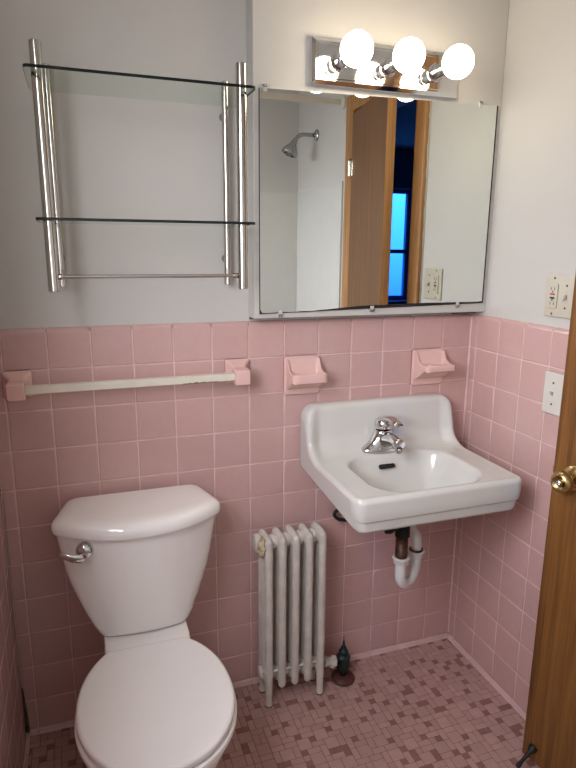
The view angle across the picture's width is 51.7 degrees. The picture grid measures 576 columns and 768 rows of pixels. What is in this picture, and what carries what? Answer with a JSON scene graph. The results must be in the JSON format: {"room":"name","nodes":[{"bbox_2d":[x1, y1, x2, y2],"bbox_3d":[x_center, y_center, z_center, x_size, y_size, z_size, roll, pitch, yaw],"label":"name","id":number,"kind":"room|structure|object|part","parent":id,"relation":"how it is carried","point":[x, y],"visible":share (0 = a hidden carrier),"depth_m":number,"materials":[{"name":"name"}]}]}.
{"room":"bathroom","nodes":[
{"label":"bathroom","id":0,"kind":"room"},
{"bbox_2d":[0,489,25,767],"bbox_3d":[-0.507,0.085,0.588,0.120,2.400,1.982,-4,13,-19],"label":"wall","id":1,"kind":"structure","parent":0,"point":[12,719],"depth_m":1.54,"materials":[{"name":"pink tile"}]},
{"bbox_2d":[22,733,30,767],"bbox_3d":[-0.585,1.158,1.244,0.012,0.016,1.148,-4,13,-19],"label":"baseboard","id":2,"kind":"structure","parent":1,"relation":"attached to","point":[28,737],"depth_m":1.70,"materials":[{"name":"pink tile"}]},
{"bbox_2d":[0,0,472,728],"bbox_3d":[-0.101,-0.187,1.804,1.702,2.400,0.132,-4,13,-19],"label":"wall","id":3,"kind":"structure","parent":0,"point":[127,147],"depth_m":1.65,"materials":[{"name":"pink tile"}]},
{"bbox_2d":[22,688,29,733],"bbox_3d":[-0.773,0.963,1.752,0.013,0.150,0.013,1,13,3],"label":"trim","id":4,"kind":"structure","parent":3,"relation":"attached to","point":[27,725],"depth_m":1.75,"materials":[{"name":"black"}]},
{"bbox_2d":[1,358,250,401],"bbox_3d":[-0.416,-0.011,1.617,0.662,0.074,0.082,-4,13,-19],"label":"towel bar","id":5,"kind":"object","parent":3,"relation":"attached to","point":[17,385],"visible":1,"depth_m":1.58,"materials":[{"name":"pink ceramic"}]},
{"bbox_2d":[22,38,254,291],"bbox_3d":[-0.348,-0.502,1.458,0.509,0.531,0.236,-4,13,-19],"label":"wall shelf","id":6,"kind":"object","parent":3,"relation":"attached to","point":[40,71],"visible":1,"depth_m":1.43,"materials":[{"name":"silver metal"}]},
{"bbox_3d":[-0.542,-0.474,1.326,0.026,0.531,0.026,-4,13,-19],"label":"post","id":7,"kind":"part","parent":6,"relation":"part of","materials":[{"name":"silver metal"}]},
{"bbox_3d":[-0.579,-0.506,1.473,0.019,0.525,0.019,-4,13,-19],"label":"post","id":8,"kind":"part","parent":6,"relation":"part of","materials":[{"name":"silver metal"}]},
{"bbox_3d":[-0.343,-0.695,1.397,0.502,0.006,0.202,-4,13,-19],"label":"glass pane","id":9,"kind":"part","parent":6,"relation":"part of","materials":[{"name":"clear glass"}]},
{"bbox_3d":[-0.347,-0.401,1.478,0.509,0.006,0.174,-4,13,-19],"label":"glass pane","id":10,"kind":"part","parent":6,"relation":"part of","materials":[{"name":"clear glass"}]},
{"bbox_3d":[-0.167,-0.534,1.612,0.019,0.525,0.019,-4,13,-19],"label":"post","id":11,"kind":"part","parent":6,"relation":"part of","materials":[{"name":"silver metal"}]},
{"bbox_3d":[-0.114,-0.503,1.471,0.026,0.531,0.026,-4,13,-19],"label":"post","id":12,"kind":"part","parent":6,"relation":"part of","materials":[{"name":"silver metal"}]},
{"bbox_2d":[29,632,447,735],"bbox_3d":[-0.086,0.991,2.001,1.460,0.016,0.012,-4,13,-19],"label":"baseboard","id":13,"kind":"structure","parent":3,"relation":"attached to","point":[70,723],"depth_m":2.11,"materials":[{"name":"pink tile"}]},
{"bbox_2d":[283,355,327,394],"bbox_3d":[0.054,-0.019,1.780,0.116,0.119,0.086,-4,13,-19],"label":"soap dish","id":14,"kind":"object","parent":3,"relation":"attached to","point":[303,374],"visible":1,"depth_m":1.79,"materials":[{"name":"pink ceramic"}]},
{"bbox_2d":[246,0,508,318],"bbox_3d":[0.265,-0.786,1.705,0.778,1.183,0.062,-4,13,-19],"label":"wall box","id":15,"kind":"object","parent":3,"relation":"attached to","point":[278,32],"visible":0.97,"depth_m":1.64,"materials":[{"name":"white paint"}]},
{"bbox_2d":[258,84,497,316],"bbox_3d":[0.275,-0.516,1.731,0.748,0.621,0.011,-4,13,-19],"label":"wall mirror","id":16,"kind":"object","parent":15,"relation":"attached to","point":[365,202],"visible":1,"depth_m":1.72,"materials":[{"name":"clear mirror"}]},
{"bbox_2d":[309,30,473,99],"bbox_3d":[0.299,-0.852,1.571,0.454,0.114,0.178,-4,13,-19],"label":"vanity light","id":17,"kind":"object","parent":15,"relation":"attached to","point":[354,62],"visible":1,"depth_m":1.58,"materials":[{"name":"silver mirror"}]},
{"bbox_2d":[331,52,346,71],"bbox_3d":[0.146,-0.848,1.549,0.048,0.048,0.067,-4,13,-19],"label":"bulb socket","id":18,"kind":"object","parent":17,"relation":"attached to","point":[337,64],"depth_m":1.57,"materials":[{"name":"silver metal"}]},
{"bbox_3d":[0.171,-0.832,1.480,0.083,0.083,0.086,-4,13,-19],"label":"globe bulb","id":19,"kind":"part","parent":17,"relation":"part of","materials":[{"name":"white glass"}]},
{"bbox_2d":[381,57,397,76],"bbox_3d":[0.285,-0.858,1.596,0.048,0.048,0.067,-4,13,-19],"label":"bulb socket","id":20,"kind":"object","parent":17,"relation":"attached to","point":[388,69],"depth_m":1.61,"materials":[{"name":"silver metal"}]},
{"bbox_3d":[0.310,-0.842,1.527,0.083,0.083,0.086,-4,13,-19],"label":"globe bulb","id":21,"kind":"part","parent":17,"relation":"part of","materials":[{"name":"white glass"}]},
{"bbox_2d":[428,62,445,81],"bbox_3d":[0.425,-0.867,1.643,0.048,0.048,0.067,-4,13,-19],"label":"bulb socket","id":22,"kind":"object","parent":17,"relation":"attached to","point":[436,73],"depth_m":1.66,"materials":[{"name":"silver metal"}]},
{"bbox_3d":[0.449,-0.852,1.575,0.083,0.083,0.086,-4,13,-19],"label":"globe bulb","id":23,"kind":"part","parent":17,"relation":"part of","materials":[{"name":"white glass"}]},
{"bbox_2d":[300,393,521,588],"bbox_3d":[0.348,0.354,1.787,0.519,0.550,0.421,-4,13,-19],"label":"sink","id":24,"kind":"object","parent":3,"relation":"attached to","point":[390,464],"visible":1,"depth_m":1.81,"materials":[{"name":"white ceramic"}]},
{"bbox_2d":[361,415,404,453],"bbox_3d":[0.313,0.159,1.823,0.149,0.124,0.145,-4,13,-19],"label":"faucet","id":25,"kind":"object","parent":24,"relation":"on","point":[380,434],"depth_m":1.84,"materials":[{"name":"silver metal"}]},
{"bbox_3d":[0.350,0.454,1.919,0.047,0.124,0.223,-6,14,-25],"label":"waste arm","id":26,"kind":"part","parent":24,"relation":"part of","materials":[{"name":"white plastic"}]},
{"bbox_2d":[409,546,422,552],"bbox_3d":[0.398,0.512,1.847,0.043,0.004,0.043,-4,13,-19],"label":"washer","id":27,"kind":"object","parent":24,"relation":"in","point":[412,549],"depth_m":1.83,"materials":[{"name":"brown plastic"}]},
{"bbox_2d":[410,348,455,385],"bbox_3d":[0.471,-0.048,1.918,0.118,0.119,0.092,-4,13,-19],"label":"holder","id":28,"kind":"object","parent":3,"relation":"attached to","point":[428,366],"visible":1,"depth_m":1.93,"materials":[{"name":"pink ceramic"}]},
{"bbox_2d":[448,316,472,631],"bbox_3d":[0.607,0.353,2.106,0.007,1.183,0.007,-4,13,-19],"label":"trim","id":29,"kind":"structure","parent":3,"relation":"attached to","point":[471,316],"depth_m":2.06,"materials":[{"name":"pink tile"}]},
{"bbox_2d":[28,639,539,767],"bbox_3d":[0.214,1.243,1.157,1.494,0.100,1.892,-4,13,-19],"label":"floor","id":30,"kind":"structure","parent":0,"point":[425,705],"depth_m":1.83,"materials":[{"name":"tile"}]},
{"bbox_2d":[51,484,236,767],"bbox_3d":[-0.336,0.731,1.486,0.440,0.744,0.649,-4,13,-19],"label":"toilet","id":31,"kind":"object","parent":30,"relation":"on","point":[135,562],"visible":1,"depth_m":1.51,"materials":[{"name":"white ceramic"}]},
{"bbox_3d":[-0.530,0.430,1.473,0.066,0.031,0.018,-4,13,-19],"label":"lever","id":32,"kind":"part","parent":31,"relation":"part of","materials":[{"name":"silver metal"}]},
{"bbox_3d":[-0.509,0.419,1.491,0.044,0.044,0.023,-2,13,-12],"label":"flush handle","id":33,"kind":"part","parent":31,"relation":"part of","materials":[{"name":"silver metal"}]},
{"bbox_3d":[-0.405,0.503,1.640,0.425,0.303,0.218,-4,13,-19],"label":"tank","id":34,"kind":"part","parent":31,"relation":"part of","materials":[{"name":"white ceramic"}]},
{"bbox_3d":[-0.401,0.344,1.599,0.440,0.040,0.236,-4,13,-19],"label":"tank lid","id":35,"kind":"part","parent":31,"relation":"part of","materials":[{"name":"white ceramic"}]},
{"bbox_3d":[-0.301,0.755,1.375,0.363,0.018,0.412,-4,13,-19],"label":"seat","id":36,"kind":"part","parent":31,"relation":"part of","materials":[{"name":"white plastic"}]},
{"bbox_3d":[-0.302,0.731,1.374,0.355,0.020,0.412,-4,13,-19],"label":"seat lid","id":37,"kind":"part","parent":31,"relation":"part of","materials":[{"name":"white plastic"}]},
{"bbox_2d":[251,521,326,707],"bbox_3d":[0.003,0.728,1.887,0.224,0.579,0.095,-4,13,-19],"label":"radiator","id":38,"kind":"object","parent":30,"relation":"on","point":[291,563],"visible":1,"depth_m":1.85,"materials":[{"name":"metal"}]},
{"bbox_3d":[0.021,0.901,1.899,0.206,0.009,0.009,-4,13,-19],"label":"tie rod","id":39,"kind":"part","parent":38,"relation":"part of","materials":[{"name":"paint"}]},
{"bbox_2d":[324,639,354,685],"bbox_3d":[0.170,0.918,1.991,0.116,0.162,0.082,-4,13,-19],"label":"radiator valve","id":40,"kind":"object","parent":30,"relation":"on","point":[342,676],"visible":0.98,"depth_m":1.98,"materials":[{"name":"paint"}]},
{"bbox_3d":[0.186,0.870,1.986,0.030,0.066,0.032,-4,13,-19],"label":"valve stem","id":41,"kind":"part","parent":40,"relation":"part of","materials":[{"name":"metal"}]},
{"bbox_2d":[449,0,575,712],"bbox_3d":[0.988,-0.019,1.095,0.120,2.400,1.982,-4,13,-19],"label":"wall","id":42,"kind":"structure","parent":0,"point":[499,556],"depth_m":1.77,"materials":[{"name":"pink tile"}]},
{"bbox_2d":[447,632,525,720],"bbox_3d":[0.672,0.990,2.030,0.012,0.016,0.450,-4,13,-19],"label":"baseboard","id":43,"kind":"structure","parent":42,"relation":"attached to","point":[503,693],"depth_m":2.01,"materials":[{"name":"pink tile"}]},
{"bbox_2d":[516,273,575,767],"bbox_3d":[0.801,0.136,1.241,0.106,1.994,0.574,-7,15,-30],"label":"door","id":44,"kind":"structure","parent":42,"relation":"in","point":[549,740],"depth_m":1.55,"materials":[{"name":"brown wood"}]},
{"bbox_3d":[0.674,0.236,1.444,0.054,0.055,0.055,-7,15,-30],"label":"knob","id":45,"kind":"part","parent":44,"relation":"part of","materials":[{"name":"gold metal"}]},
{"bbox_2d":[542,370,563,416],"bbox_3d":[0.730,0.027,1.645,0.023,0.118,0.071,-4,13,-19],"label":"switch plate","id":46,"kind":"object","parent":42,"relation":"attached to","point":[553,384],"visible":0.92,"depth_m":1.64,"materials":[{"name":"white plastic"}]},
{"bbox_2d":[544,274,574,318],"bbox_3d":[0.737,-0.237,1.615,0.019,0.115,0.116,-4,13,-19],"label":"outlet switch plate","id":47,"kind":"object","parent":42,"relation":"attached to","point":[559,288],"visible":0.96,"depth_m":1.62,"materials":[{"name":"beige plastic"}]},
{"bbox_2d":[547,283,558,308],"bbox_3d":[0.730,-0.243,1.639,0.004,0.067,0.033,-4,13,-19],"label":"outlet","id":48,"kind":"object","parent":47,"relation":"attached to","point":[552,288],"depth_m":1.64,"materials":[{"name":"beige plastic"}]}
]}

